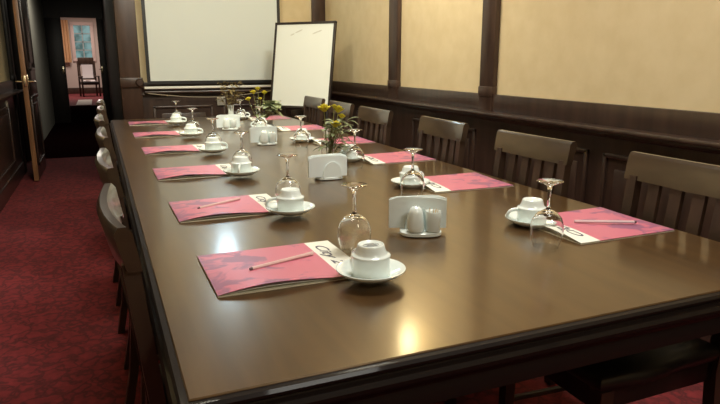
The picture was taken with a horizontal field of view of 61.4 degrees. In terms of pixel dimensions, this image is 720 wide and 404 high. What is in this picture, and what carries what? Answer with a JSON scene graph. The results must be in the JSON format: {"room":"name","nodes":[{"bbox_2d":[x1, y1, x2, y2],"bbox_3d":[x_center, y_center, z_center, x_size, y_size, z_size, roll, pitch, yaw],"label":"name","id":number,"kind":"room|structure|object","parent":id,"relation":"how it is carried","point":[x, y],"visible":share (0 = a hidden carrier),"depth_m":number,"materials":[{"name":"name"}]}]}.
{"room":"conference room","nodes":[
{"label":"conference room","id":0,"kind":"room"},
{"bbox_2d":[0,0,54,139],"bbox_3d":[-2.938,-1.242,4.454,0.100,2.800,16.000,-5,14,-22],"label":"wall","id":1,"kind":"structure","parent":0,"point":[42,73],"depth_m":9.92,"materials":[{"name":"beige"}]},
{"bbox_2d":[0,80,24,212],"bbox_3d":[-1.701,0.234,2.074,0.105,1.005,10.150,-5,14,-22],"label":"trim","id":2,"kind":"structure","parent":1,"relation":"attached to","point":[12,168],"depth_m":5.72,"materials":[{"name":"brown wood"}]},
{"bbox_2d":[0,0,26,173],"bbox_3d":[-3.701,-1.690,6.382,0.041,2.800,0.206,-5,14,-22],"label":"trim","id":3,"kind":"structure","parent":1,"relation":"attached to","point":[3,4],"depth_m":6.38,"materials":[{"name":"brown wood"}]},
{"bbox_2d":[6,0,31,160],"bbox_3d":[-4.111,-1.731,7.219,0.130,2.500,0.120,-5,14,-22],"label":"trim","id":4,"kind":"structure","parent":1,"relation":"attached to","point":[8,2],"depth_m":7.22,"materials":[{"name":"brown wood"}]},
{"bbox_2d":[12,0,45,180],"bbox_3d":[-3.484,-1.345,6.377,0.183,2.110,0.982,-5,14,-22],"label":"door","id":5,"kind":"structure","parent":1,"relation":"in","point":[20,7],"depth_m":6.14,"materials":[{"name":"brown wood"}]},
{"bbox_2d":[41,0,111,122],"bbox_3d":[-5.557,-2.825,11.922,1.240,2.500,0.100,-5,14,-22],"label":"wall","id":6,"kind":"structure","parent":0,"point":[50,8],"depth_m":11.68,"materials":[{"name":"brown wood"}]},
{"bbox_2d":[44,18,70,122],"bbox_3d":[-5.851,-2.529,11.728,0.280,1.990,0.113,-5,14,-22],"label":"door","id":7,"kind":"structure","parent":6,"relation":"in","point":[53,32],"depth_m":11.73,"materials":[{"name":"brown wood"}]},
{"bbox_2d":[60,17,101,87],"bbox_3d":[-9.980,-5.622,22.840,5.000,3.000,0.100,-5,14,-22],"label":"wall","id":8,"kind":"structure","parent":0,"point":[71,67],"depth_m":22.66,"materials":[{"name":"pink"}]},
{"bbox_2d":[69,22,95,61],"bbox_3d":[-10.303,-5.951,22.534,0.790,1.420,0.060,-5,14,-22],"label":"window","id":9,"kind":"structure","parent":8,"relation":"in","point":[82,34],"depth_m":22.52,"materials":[{"name":"glass"}]},
{"bbox_2d":[68,87,102,93],"bbox_3d":[-9.953,-4.254,23.093,5.000,0.220,0.040,-5,14,-22],"label":"baseboard","id":10,"kind":"structure","parent":8,"relation":"attached to","point":[70,90],"depth_m":22.89,"materials":[{"name":"brown wood"}]},
{"bbox_2d":[101,0,122,119],"bbox_3d":[-3.617,-2.120,8.889,0.100,2.500,7.150,-5,14,-22],"label":"wall","id":11,"kind":"structure","parent":0,"point":[106,5],"depth_m":7.73,"materials":[{"name":"brown wood"}]},
{"bbox_2d":[96,19,110,120],"bbox_3d":[-5.101,-2.601,12.038,0.132,1.990,0.113,-5,14,-22],"label":"door","id":12,"kind":"structure","parent":11,"relation":"in","point":[99,25],"depth_m":12.03,"materials":[{"name":"brown wood"}]},
{"bbox_2d":[113,0,310,119],"bbox_3d":[-1.262,-1.597,5.982,2.130,2.800,0.120,-5,14,-22],"label":"wall","id":13,"kind":"structure","parent":0,"point":[290,10],"depth_m":6.06,"materials":[{"name":"paint"}]},
{"bbox_2d":[113,0,143,119],"bbox_3d":[-2.135,-1.502,5.571,0.213,2.800,0.215,-5,14,-22],"label":"trim","id":14,"kind":"structure","parent":13,"relation":"attached to","point":[131,82],"depth_m":5.55,"materials":[{"name":"brown wood"}]},
{"bbox_2d":[141,0,279,88],"bbox_3d":[-1.383,-1.664,5.752,1.345,1.145,0.090,-5,14,-22],"label":"projection screen","id":15,"kind":"object","parent":13,"relation":"attached to","point":[186,41],"visible":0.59,"depth_m":5.75,"materials":[{"name":"white fabric"}]},
{"bbox_2d":[142,82,323,123],"bbox_3d":[-1.195,-0.704,6.105,1.830,1.005,0.085,-5,14,-22],"label":"trim","id":16,"kind":"structure","parent":13,"relation":"attached to","point":[204,100],"depth_m":5.89,"materials":[{"name":"brown wood"}]},
{"bbox_2d":[311,0,324,20],"bbox_3d":[-0.426,-2.096,6.141,0.140,1.900,0.040,-5,14,-22],"label":"trim","id":17,"kind":"structure","parent":13,"relation":"attached to","point":[317,6],"depth_m":6.16,"materials":[{"name":"brown wood"}]},
{"bbox_2d":[0,93,702,403],"bbox_3d":[-4.570,-1.248,10.768,5.000,0.050,28.600,-5,14,-22],"label":"floor","id":18,"kind":"structure","parent":0,"point":[61,343],"depth_m":3.17,"materials":[{"name":"carpet"}]},
{"bbox_2d":[76,100,91,104],"bbox_3d":[-8.179,-2.962,17.998,0.400,0.012,2.500,-5,14,-22],"label":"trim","id":19,"kind":"structure","parent":18,"relation":"on","point":[80,102],"depth_m":17.81,"materials":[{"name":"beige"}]},
{"bbox_2d":[76,57,100,96],"bbox_3d":[-9.392,-4.329,20.988,0.600,1.320,0.560,-9,16,-34],"label":"armchair","id":20,"kind":"object","parent":18,"relation":"on","point":[81,60],"visible":0.99,"depth_m":21.02,"materials":[{"name":"brown wood"}]},
{"bbox_2d":[81,65,93,77],"bbox_3d":[-9.503,-4.551,21.106,0.375,0.460,0.026,-8,15,-31],"label":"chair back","id":21,"kind":"object","parent":20,"relation":"on","point":[87,70],"visible":0.93,"depth_m":21.11,"materials":[{"name":"white"}]},
{"bbox_2d":[96,99,119,175],"bbox_3d":[-1.608,-0.276,4.433,0.512,0.929,0.439,-5,14,-21],"label":"dining chair","id":22,"kind":"object","parent":18,"relation":"on","point":[100,101],"visible":0.09,"depth_m":4.25,"materials":[{"name":"brown wood"}]},
{"bbox_2d":[96,105,124,195],"bbox_3d":[-1.341,-0.134,3.822,0.512,0.929,0.439,-6,14,-23],"label":"dining chair","id":23,"kind":"object","parent":18,"relation":"on","point":[100,109],"visible":0.12,"depth_m":3.48,"materials":[{"name":"brown wood"}]},
{"bbox_2d":[94,114,131,305],"bbox_3d":[-1.087,0.009,3.208,0.512,0.929,0.439,-6,14,-23],"label":"dining chair","id":24,"kind":"object","parent":18,"relation":"on","point":[98,120],"visible":0.15,"depth_m":3.04,"materials":[{"name":"brown wood"}]},
{"bbox_2d":[95,127,141,369],"bbox_3d":[-0.806,0.154,2.583,0.512,0.929,0.439,-6,14,-24],"label":"dining chair","id":25,"kind":"object","parent":18,"relation":"on","point":[103,140],"visible":0.16,"depth_m":2.41,"materials":[{"name":"brown wood"}]},
{"bbox_2d":[95,148,159,403],"bbox_3d":[-0.532,0.300,1.955,0.512,0.929,0.439,-6,14,-24],"label":"dining chair","id":26,"kind":"object","parent":18,"relation":"on","point":[107,173],"visible":0.23,"depth_m":1.80,"materials":[{"name":"brown wood"}]},
{"bbox_2d":[96,183,168,403],"bbox_3d":[-0.283,0.431,1.392,0.512,0.929,0.439,-6,14,-24],"label":"dining chair","id":27,"kind":"object","parent":18,"relation":"on","point":[120,239],"visible":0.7,"depth_m":1.08,"materials":[{"name":"brown wood"}]},
{"bbox_2d":[270,21,336,124],"bbox_3d":[-0.499,-0.851,5.532,0.662,1.530,0.485,6,15,26],"label":"flip chart","id":28,"kind":"object","parent":18,"relation":"on","point":[303,52],"visible":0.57,"depth_m":5.41,"materials":[{"name":"white paper"}]},
{"bbox_2d":[281,106,303,108],"bbox_3d":[-0.557,-0.841,5.414,0.528,0.013,0.045,6,4,26],"label":"tray","id":29,"kind":"object","parent":28,"relation":"on","point":[292,107],"depth_m":5.43,"materials":[{"name":"black"}]},
{"bbox_2d":[303,96,324,126],"bbox_3d":[-0.556,-0.338,4.698,0.512,0.929,0.439,-5,14,-22],"label":"dining chair","id":30,"kind":"object","parent":18,"relation":"on","point":[310,103],"visible":0.23,"depth_m":4.72,"materials":[{"name":"brown wood"}]},
{"bbox_2d":[328,100,354,134],"bbox_3d":[-0.333,-0.207,4.134,0.512,0.929,0.439,-5,14,-21],"label":"dining chair","id":31,"kind":"object","parent":18,"relation":"on","point":[348,110],"visible":0.18,"depth_m":4.07,"materials":[{"name":"brown wood"}]},
{"bbox_2d":[357,106,393,145],"bbox_3d":[-0.113,-0.078,3.580,0.512,0.929,0.439,-6,14,-23],"label":"dining chair","id":32,"kind":"object","parent":18,"relation":"on","point":[382,118],"visible":0.2,"depth_m":3.57,"materials":[{"name":"brown wood"}]},
{"bbox_2d":[110,114,719,403],"bbox_3d":[-0.465,0.120,3.124,1.394,0.750,4.409,-5,14,-22],"label":"conference table","id":33,"kind":"object","parent":18,"relation":"on","point":[475,307],"visible":0.69,"depth_m":1.20,"materials":[{"name":"brown wood"}]},
{"bbox_2d":[128,120,168,125],"bbox_3d":[-1.546,-0.594,4.503,0.325,0.016,0.270,-5,14,-22],"label":"folder","id":34,"kind":"object","parent":33,"relation":"on","point":[135,123],"visible":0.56,"depth_m":4.42,"materials":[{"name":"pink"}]},
{"bbox_2d":[133,130,183,137],"bbox_3d":[-1.250,-0.433,3.811,0.325,0.016,0.270,-5,14,-22],"label":"folder","id":35,"kind":"object","parent":33,"relation":"on","point":[160,133],"visible":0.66,"depth_m":3.74,"materials":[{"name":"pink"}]},
{"bbox_2d":[141,144,204,154],"bbox_3d":[-0.955,-0.279,3.150,0.325,0.016,0.270,-6,14,-23],"label":"folder","id":36,"kind":"object","parent":33,"relation":"on","point":[158,150],"visible":0.77,"depth_m":3.08,"materials":[{"name":"pink"}]},
{"bbox_2d":[166,120,185,124],"bbox_3d":[-1.317,-0.570,4.346,0.146,0.022,0.146,-5,14,-22],"label":"saucer","id":37,"kind":"object","parent":33,"relation":"on","point":[184,121],"visible":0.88,"depth_m":4.30,"materials":[{"name":"white ceramic"}]},
{"bbox_2d":[170,113,186,121],"bbox_3d":[-1.306,-0.596,4.336,0.105,0.070,0.082,4,14,18],"label":"coffee cup","id":38,"kind":"object","parent":37,"relation":"on","point":[176,117],"visible":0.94,"depth_m":4.31,"materials":[{"name":"white ceramic"}]},
{"bbox_2d":[152,164,230,180],"bbox_3d":[-0.681,-0.132,2.517,0.325,0.016,0.270,-5,14,-22],"label":"folder","id":39,"kind":"object","parent":33,"relation":"on","point":[187,172],"visible":0.77,"depth_m":2.47,"materials":[{"name":"pink"}]},
{"bbox_2d":[179,131,203,136],"bbox_3d":[-1.016,-0.407,3.645,0.146,0.022,0.146,-5,14,-22],"label":"saucer","id":40,"kind":"object","parent":33,"relation":"on","point":[199,132],"visible":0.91,"depth_m":3.60,"materials":[{"name":"white ceramic"}]},
{"bbox_2d":[184,123,202,133],"bbox_3d":[-1.006,-0.435,3.645,0.105,0.070,0.082,-9,16,-34],"label":"coffee cup","id":41,"kind":"object","parent":40,"relation":"on","point":[191,128],"visible":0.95,"depth_m":3.61,"materials":[{"name":"white ceramic"}]},
{"bbox_2d":[187,108,199,130],"bbox_3d":[-1.032,-0.495,3.746,0.081,0.166,0.081,-5,14,-22],"label":"wine glass","id":42,"kind":"object","parent":33,"relation":"on","point":[193,121],"visible":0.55,"depth_m":3.73,"materials":[{"name":"white"}]},
{"bbox_2d":[198,146,227,152],"bbox_3d":[-0.727,-0.258,3.003,0.146,0.022,0.146,-5,14,-22],"label":"saucer","id":43,"kind":"object","parent":33,"relation":"on","point":[202,149],"visible":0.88,"depth_m":2.96,"materials":[{"name":"white ceramic"}]},
{"bbox_2d":[204,137,227,149],"bbox_3d":[-0.716,-0.284,2.995,0.105,0.070,0.082,2,13,9],"label":"coffee cup","id":44,"kind":"object","parent":43,"relation":"on","point":[212,143],"visible":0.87,"depth_m":2.97,"materials":[{"name":"white ceramic"}]},
{"bbox_2d":[206,118,221,144],"bbox_3d":[-0.751,-0.345,3.100,0.081,0.166,0.081,-5,14,-22],"label":"wine glass","id":45,"kind":"object","parent":33,"relation":"on","point":[212,134],"visible":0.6,"depth_m":3.08,"materials":[{"name":"white"}]},
{"bbox_2d":[169,194,276,222],"bbox_3d":[-0.419,0.010,1.907,0.325,0.016,0.270,-6,14,-23],"label":"folder","id":46,"kind":"object","parent":33,"relation":"on","point":[186,211],"visible":0.77,"depth_m":1.86,"materials":[{"name":"pink"}]},
{"bbox_2d":[197,198,239,208],"bbox_3d":[-0.445,0.004,1.919,0.009,0.008,0.170,10,16,35],"label":"pencil","id":47,"kind":"object","parent":46,"relation":"on","point":[235,199],"visible":1,"depth_m":1.92,"materials":[{"name":"pink"}]},
{"bbox_2d":[227,105,233,114],"bbox_3d":[-1.052,-0.739,4.935,0.058,0.101,0.058,-5,14,-22],"label":"bud vase","id":48,"kind":"object","parent":33,"relation":"on","point":[232,110],"visible":0.62,"depth_m":4.92,"materials":[{"name":"white ceramic"}]},
{"bbox_2d":[216,81,244,110],"bbox_3d":[-1.047,-0.837,4.907,0.248,0.280,0.230,-5,14,-22],"label":"dried plant","id":49,"kind":"object","parent":48,"relation":"in","point":[232,85],"visible":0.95,"depth_m":4.89,"materials":[{"name":"plant"}]},
{"bbox_2d":[222,119,238,129],"bbox_3d":[-0.873,-0.522,4.070,0.110,0.071,0.086,-2,13,-9],"label":"napkin holder","id":50,"kind":"object","parent":33,"relation":"on","point":[230,128],"visible":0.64,"depth_m":4.04,"materials":[{"name":"white ceramic"}]},
{"bbox_2d":[223,118,229,127],"bbox_3d":[-0.891,-0.528,4.042,0.047,0.070,0.047,-5,14,-22],"label":"salt shaker","id":51,"kind":"object","parent":50,"relation":"on","point":[226,124],"visible":1,"depth_m":4.03,"materials":[{"name":"grey"}]},
{"bbox_2d":[216,114,239,127],"bbox_3d":[-0.888,-0.547,4.085,0.155,0.085,0.032,-2,13,-9],"label":"paper napkins","id":52,"kind":"object","parent":50,"relation":"in","point":[219,121],"visible":0.74,"depth_m":4.07,"materials":[{"name":"white"}]},
{"bbox_2d":[236,99,245,121],"bbox_3d":[-0.902,-0.689,4.577,0.081,0.166,0.081,-5,14,-22],"label":"wine glass","id":53,"kind":"object","parent":33,"relation":"on","point":[240,111],"visible":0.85,"depth_m":4.56,"materials":[{"name":"clear"}]},
{"bbox_2d":[223,167,259,176],"bbox_3d":[-0.470,-0.119,2.405,0.146,0.022,0.146,-5,14,-22],"label":"saucer","id":54,"kind":"object","parent":33,"relation":"on","point":[254,169],"visible":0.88,"depth_m":2.36,"materials":[{"name":"white ceramic"}]},
{"bbox_2d":[231,156,251,174],"bbox_3d":[-0.464,-0.143,2.390,0.082,0.070,0.105,-9,16,-34],"label":"coffee cup","id":55,"kind":"object","parent":54,"relation":"on","point":[240,164],"visible":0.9,"depth_m":2.37,"materials":[{"name":"white ceramic"}]},
{"bbox_2d":[232,131,251,163],"bbox_3d":[-0.488,-0.207,2.505,0.081,0.166,0.081,-5,14,-22],"label":"wine glass","id":56,"kind":"object","parent":33,"relation":"on","point":[241,152],"visible":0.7,"depth_m":2.49,"materials":[{"name":"white"}]},
{"bbox_2d":[254,106,265,126],"bbox_3d":[-0.643,-0.529,3.891,0.081,0.166,0.081,-5,14,-22],"label":"wine glass","id":57,"kind":"object","parent":33,"relation":"on","point":[258,122],"visible":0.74,"depth_m":3.87,"materials":[{"name":"clear"}]},
{"bbox_2d":[256,110,264,117],"bbox_3d":[-0.713,-0.603,4.345,0.060,0.105,0.060,-5,14,-22],"label":"glass vase","id":58,"kind":"object","parent":33,"relation":"on","point":[262,112],"visible":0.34,"depth_m":4.32,"materials":[{"name":"clear"}]},
{"bbox_2d":[256,100,282,117],"bbox_3d":[-0.649,-0.645,4.336,0.191,0.168,0.181,-3,13,-13],"label":"leafy sprig","id":59,"kind":"object","parent":58,"relation":"in","point":[275,105],"visible":0.91,"depth_m":4.30,"materials":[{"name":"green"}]},
{"bbox_2d":[257,132,276,145],"bbox_3d":[-0.514,-0.352,3.342,0.110,0.071,0.086,-7,15,-26],"label":"napkin holder","id":60,"kind":"object","parent":33,"relation":"on","point":[258,143],"visible":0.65,"depth_m":3.31,"materials":[{"name":"white ceramic"}]},
{"bbox_2d":[249,126,276,142],"bbox_3d":[-0.534,-0.376,3.351,0.155,0.085,0.032,-7,15,-26],"label":"paper napkins","id":61,"kind":"object","parent":60,"relation":"in","point":[255,132],"visible":0.73,"depth_m":3.33,"materials":[{"name":"white"}]},
{"bbox_2d":[260,130,268,142],"bbox_3d":[-0.523,-0.357,3.309,0.047,0.070,0.047,-5,14,-22],"label":"salt shaker","id":62,"kind":"object","parent":60,"relation":"on","point":[264,135],"visible":1,"depth_m":3.29,"materials":[{"name":"grey"}]},
{"bbox_2d":[257,142,276,145],"bbox_3d":[-0.514,-0.324,3.348,0.110,0.012,0.086,-7,15,-26],"label":"tray","id":63,"kind":"object","parent":60,"relation":"on","point":[258,143],"depth_m":3.31,"materials":[{"name":"white ceramic"}]},
{"bbox_2d":[268,132,275,142],"bbox_3d":[-0.484,-0.355,3.333,0.042,0.055,0.042,-5,14,-22],"label":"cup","id":64,"kind":"object","parent":60,"relation":"on","point":[271,136],"visible":1,"depth_m":3.32,"materials":[{"name":"white ceramic"}]},
{"bbox_2d":[247,116,290,120],"bbox_3d":[-0.743,-0.679,4.866,0.325,0.016,0.270,-5,14,-22],"label":"folder","id":65,"kind":"object","parent":33,"relation":"on","point":[269,117],"visible":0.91,"depth_m":4.82,"materials":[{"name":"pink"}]},
{"bbox_2d":[197,240,350,297],"bbox_3d":[-0.180,0.137,1.362,0.325,0.016,0.270,-5,14,-22],"label":"folder","id":66,"kind":"object","parent":33,"relation":"on","point":[228,273],"visible":0.85,"depth_m":1.32,"materials":[{"name":"pink paper"}]},
{"bbox_2d":[249,251,313,269],"bbox_3d":[-0.174,0.132,1.363,0.174,0.007,0.009,-11,17,-42],"label":"pencil","id":67,"kind":"object","parent":66,"relation":"on","point":[312,252],"visible":1,"depth_m":1.36,"materials":[{"name":"pink"}]},
{"bbox_2d":[275,153,300,195],"bbox_3d":[-0.227,-0.067,1.906,0.081,0.166,0.081,-5,14,-22],"label":"wine glass","id":68,"kind":"object","parent":33,"relation":"on","point":[287,181],"visible":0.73,"depth_m":1.89,"materials":[{"name":"white"}]},
{"bbox_2d":[266,201,314,215],"bbox_3d":[-0.206,0.022,1.800,0.146,0.022,0.146,-5,14,-22],"label":"saucer","id":69,"kind":"object","parent":33,"relation":"on","point":[308,206],"visible":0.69,"depth_m":1.76,"materials":[{"name":"white ceramic"}]},
{"bbox_2d":[265,187,303,211],"bbox_3d":[-0.215,-0.003,1.787,0.105,0.070,0.082,-11,17,-39],"label":"coffee cup","id":70,"kind":"object","parent":69,"relation":"on","point":[289,199],"visible":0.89,"depth_m":1.76,"materials":[{"name":"white ceramic"}]},
{"bbox_2d":[293,116,308,147],"bbox_3d":[-0.313,-0.371,3.212,0.081,0.166,0.081,-5,14,-22],"label":"wine glass","id":71,"kind":"object","parent":33,"relation":"on","point":[301,138],"visible":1,"depth_m":3.19,"materials":[{"name":"white"}]},
{"bbox_2d":[277,125,327,130],"bbox_3d":[-0.411,-0.512,4.149,0.325,0.016,0.270,-5,14,-21],"label":"folder","id":72,"kind":"object","parent":33,"relation":"on","point":[308,127],"visible":0.93,"depth_m":4.11,"materials":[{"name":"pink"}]},
{"bbox_2d":[321,139,333,153],"bbox_3d":[-0.144,-0.227,2.728,0.060,0.105,0.060,-5,14,-22],"label":"glass vase","id":73,"kind":"object","parent":33,"relation":"on","point":[329,149],"visible":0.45,"depth_m":2.70,"materials":[{"name":"clear"}]},
{"bbox_2d":[318,104,329,141],"bbox_3d":[-0.151,-0.309,2.696,0.080,0.256,0.092,-5,14,-22],"label":"flower","id":74,"kind":"object","parent":73,"relation":"in","point":[324,107],"visible":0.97,"depth_m":2.65,"materials":[{"name":"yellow plant"}]},
{"bbox_2d":[321,120,340,146],"bbox_3d":[-0.121,-0.272,2.701,0.096,0.182,0.065,-5,14,-22],"label":"flower","id":75,"kind":"object","parent":73,"relation":"in","point":[335,121],"visible":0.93,"depth_m":2.68,"materials":[{"name":"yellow plant"}]},
{"bbox_2d":[324,105,343,135],"bbox_3d":[-0.123,-0.315,2.747,0.115,0.244,0.064,-5,14,-22],"label":"flower","id":76,"kind":"object","parent":73,"relation":"in","point":[338,108],"visible":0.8,"depth_m":2.73,"materials":[{"name":"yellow plant"}]},
{"bbox_2d":[313,117,357,152],"bbox_3d":[-0.109,-0.286,2.730,0.197,0.196,0.166,-5,14,-22],"label":"leafy sprig","id":77,"kind":"object","parent":73,"relation":"in","point":[340,119],"visible":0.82,"depth_m":2.72,"materials":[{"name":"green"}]},
{"bbox_2d":[315,162,342,179],"bbox_3d":[-0.123,-0.128,2.376,0.110,0.071,0.086,-4,14,-18],"label":"napkin holder","id":78,"kind":"object","parent":33,"relation":"on","point":[332,170],"visible":0.79,"depth_m":2.34,"materials":[{"name":"white ceramic"}]},
{"bbox_2d":[308,153,346,177],"bbox_3d":[-0.126,-0.142,2.348,0.155,0.085,0.032,-4,14,-18],"label":"paper napkins","id":79,"kind":"object","parent":78,"relation":"in","point":[316,163],"visible":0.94,"depth_m":2.33,"materials":[{"name":"white"}]},
{"bbox_2d":[315,176,342,179],"bbox_3d":[-0.123,-0.099,2.383,0.110,0.012,0.086,-4,14,-18],"label":"tray","id":80,"kind":"object","parent":78,"relation":"on","point":[324,177],"depth_m":2.34,"materials":[{"name":"white ceramic"}]},
{"bbox_2d":[310,136,374,145],"bbox_3d":[-0.113,-0.355,3.476,0.325,0.016,0.270,-5,14,-22],"label":"folder","id":81,"kind":"object","parent":33,"relation":"on","point":[359,140],"visible":0.41,"depth_m":3.44,"materials":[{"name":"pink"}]},
{"bbox_2d":[338,182,370,254],"bbox_3d":[-0.013,0.039,1.448,0.081,0.166,0.081,-5,14,-22],"label":"wine glass","id":82,"kind":"object","parent":33,"relation":"on","point":[354,228],"visible":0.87,"depth_m":1.43,"materials":[{"name":"white"}]},
{"bbox_2d":[346,129,363,168],"bbox_3d":[-0.022,-0.227,2.592,0.081,0.166,0.081,-5,14,-22],"label":"wine glass","id":83,"kind":"object","parent":33,"relation":"on","point":[355,155],"visible":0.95,"depth_m":2.57,"materials":[{"name":"white"}]},
{"bbox_2d":[336,259,405,283],"bbox_3d":[0.022,0.147,1.265,0.146,0.022,0.146,-5,14,-22],"label":"saucer","id":84,"kind":"object","parent":33,"relation":"on","point":[343,268],"visible":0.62,"depth_m":1.26,"materials":[{"name":"white ceramic"}]},
{"bbox_2d":[351,240,390,278],"bbox_3d":[0.022,0.117,1.270,0.082,0.070,0.105,0,13,-1],"label":"coffee cup","id":85,"kind":"object","parent":84,"relation":"on","point":[370,258],"visible":0.97,"depth_m":1.23,"materials":[{"name":"white ceramic"}]},
{"bbox_2d":[364,151,435,164],"bbox_3d":[0.152,-0.215,2.874,0.325,0.016,0.270,-6,14,-23],"label":"folder","id":86,"kind":"object","parent":33,"relation":"on","point":[404,156],"visible":0.79,"depth_m":2.84,"materials":[{"name":"pink"}]},
{"bbox_2d":[391,177,429,185],"bbox_3d":[0.186,-0.070,2.240,0.146,0.022,0.146,-5,14,-22],"label":"saucer","id":87,"kind":"object","parent":33,"relation":"on","point":[396,180],"visible":0.24,"depth_m":2.25,"materials":[{"name":"white ceramic"}]},
{"bbox_2d":[399,165,423,182],"bbox_3d":[0.190,-0.099,2.244,0.082,0.070,0.105,4,14,15],"label":"coffee cup","id":88,"kind":"object","parent":87,"relation":"on","point":[406,168],"visible":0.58,"depth_m":2.21,"materials":[{"name":"white ceramic"}]},
{"bbox_2d":[400,148,424,195],"bbox_3d":[0.175,-0.094,2.020,0.081,0.166,0.081,-5,14,-22],"label":"wine glass","id":89,"kind":"object","parent":33,"relation":"on","point":[412,181],"visible":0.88,"depth_m":2.00,"materials":[{"name":"white"}]},
{"bbox_2d":[400,207,440,237],"bbox_3d":[0.161,0.050,1.611,0.110,0.071,0.086,0,13,-1],"label":"napkin holder","id":90,"kind":"object","parent":33,"relation":"on","point":[403,231],"visible":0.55,"depth_m":1.58,"materials":[{"name":"white ceramic"}]},
{"bbox_2d":[407,205,423,233],"bbox_3d":[0.146,0.044,1.586,0.047,0.070,0.047,-5,14,-22],"label":"salt shaker","id":91,"kind":"object","parent":90,"relation":"on","point":[415,221],"visible":1,"depth_m":1.57,"materials":[{"name":"white ceramic"}]},
{"bbox_2d":[389,195,446,227],"bbox_3d":[0.155,0.025,1.628,0.155,0.085,0.032,0,13,-1],"label":"paper napkins","id":92,"kind":"object","parent":90,"relation":"in","point":[399,206],"visible":0.61,"depth_m":1.61,"materials":[{"name":"white"}]},
{"bbox_2d":[400,228,440,237],"bbox_3d":[0.161,0.079,1.618,0.110,0.012,0.086,0,13,-1],"label":"tray","id":93,"kind":"object","parent":90,"relation":"attached to","point":[403,231],"depth_m":1.58,"materials":[{"name":"white ceramic"}]},
{"bbox_2d":[425,209,440,232],"bbox_3d":[0.192,0.050,1.590,0.042,0.055,0.042,-5,14,-22],"label":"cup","id":94,"kind":"object","parent":90,"relation":"on","point":[432,220],"visible":1,"depth_m":1.57,"materials":[{"name":"white ceramic"}]},
{"bbox_2d":[424,172,513,192],"bbox_3d":[0.367,-0.080,2.295,0.325,0.016,0.270,-5,14,-20],"label":"folder","id":95,"kind":"object","parent":33,"relation":"on","point":[463,181],"visible":0.82,"depth_m":2.26,"materials":[{"name":"pink"}]},
{"bbox_2d":[505,211,529,227],"bbox_3d":[0.484,0.052,1.712,0.146,0.022,0.146,-5,14,-22],"label":"saucer","id":96,"kind":"object","parent":33,"relation":"on","point":[513,214],"visible":0.3,"depth_m":1.68,"materials":[{"name":"white ceramic"}]},
{"bbox_2d":[506,197,545,222],"bbox_3d":[0.474,0.025,1.711,0.105,0.070,0.082,7,15,26],"label":"coffee cup","id":97,"kind":"object","parent":96,"relation":"on","point":[528,207],"visible":0.74,"depth_m":1.68,"materials":[{"name":"white ceramic"}]},
{"bbox_2d":[530,178,563,249],"bbox_3d":[0.462,0.029,1.491,0.081,0.166,0.081,-5,14,-22],"label":"wine glass","id":98,"kind":"object","parent":33,"relation":"on","point":[546,226],"visible":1,"depth_m":1.47,"materials":[{"name":"white"}]},
{"bbox_2d":[558,207,673,244],"bbox_3d":[0.652,0.057,1.702,0.325,0.016,0.270,-5,14,-22],"label":"folder","id":99,"kind":"object","parent":33,"relation":"on","point":[579,233],"visible":0.64,"depth_m":1.66,"materials":[{"name":"pink paper"}]},
{"bbox_2d":[574,220,636,222],"bbox_3d":[0.686,0.055,1.696,0.170,0.007,0.009,1,12,4],"label":"pencil","id":100,"kind":"object","parent":99,"relation":"on","point":[575,221],"visible":1,"depth_m":1.69,"materials":[{"name":"pink"}]},
{"bbox_3d":[-0.048,-0.203,2.809,0.146,0.022,0.146,-5,14,-22],"label":"saucer","id":101,"kind":"object","parent":33,"relation":"on","visible":0},
{"bbox_2d":[339,144,353,154],"bbox_3d":[-0.060,-0.229,2.801,0.105,0.070,0.082,-3,13,-11],"label":"coffee cup","id":102,"kind":"object","parent":101,"relation":"on","point":[343,151],"visible":0.3,"depth_m":2.77,"materials":[{"name":"white ceramic"}]},
{"bbox_2d":[417,116,468,166],"bbox_3d":[0.190,0.078,2.910,0.512,0.929,0.439,-5,14,-21],"label":"dining chair","id":103,"kind":"object","parent":18,"relation":"on","point":[454,131],"visible":0.16,"depth_m":2.88,"materials":[{"name":"brown wood"}]},
{"bbox_2d":[446,130,576,403],"bbox_3d":[0.449,0.223,2.289,0.512,0.929,0.439,-6,14,-23],"label":"dining chair","id":104,"kind":"object","parent":18,"relation":"on","point":[554,151],"visible":0.27,"depth_m":2.27,"materials":[{"name":"brown wood"}]},
{"bbox_2d":[499,151,719,403],"bbox_3d":[0.717,0.359,1.701,0.512,0.929,0.439,-5,14,-22],"label":"dining chair","id":105,"kind":"object","parent":18,"relation":"on","point":[642,375],"visible":0.51,"depth_m":1.60,"materials":[{"name":"brown wood"}]},
{"bbox_2d":[325,0,719,112],"bbox_3d":[1.391,-0.763,2.397,0.120,2.800,8.730,-5,14,-22],"label":"wall","id":106,"kind":"structure","parent":0,"point":[645,53],"depth_m":3.14,"materials":[{"name":"paint"}]},
{"bbox_2d":[387,0,401,98],"bbox_3d":[0.272,-1.752,4.663,0.041,1.900,0.166,-5,14,-22],"label":"trim","id":107,"kind":"structure","parent":106,"relation":"attached to","point":[395,6],"depth_m":4.76,"materials":[{"name":"brown wood"}]},
{"bbox_2d":[478,0,500,110],"bbox_3d":[0.776,-1.483,3.506,0.041,1.900,0.146,-5,14,-22],"label":"trim","id":108,"kind":"structure","parent":106,"relation":"attached to","point":[487,87],"depth_m":3.62,"materials":[{"name":"brown wood"}]},
{"bbox_2d":[324,81,719,342],"bbox_3d":[1.288,0.121,2.558,0.105,1.005,8.730,-5,14,-22],"label":"wainscoting","id":109,"kind":"structure","parent":106,"relation":"attached to","point":[605,135],"depth_m":3.01,"materials":[{"name":"brown wood"}]},
{"bbox_3d":[-8.632,-4.903,19.747,5.200,3.000,7.000,-5,14,-22],"label":"wall","id":110,"kind":"structure","parent":0,"visible":0},
{"bbox_2d":[61,20,71,61],"bbox_3d":[-10.826,-5.867,22.125,0.420,1.500,0.090,-5,14,-22],"label":"curtain","id":111,"kind":"object","parent":110,"relation":"hanging from","point":[64,23],"visible":0.54,"depth_m":22.15,"materials":[{"name":"brown fabric"}]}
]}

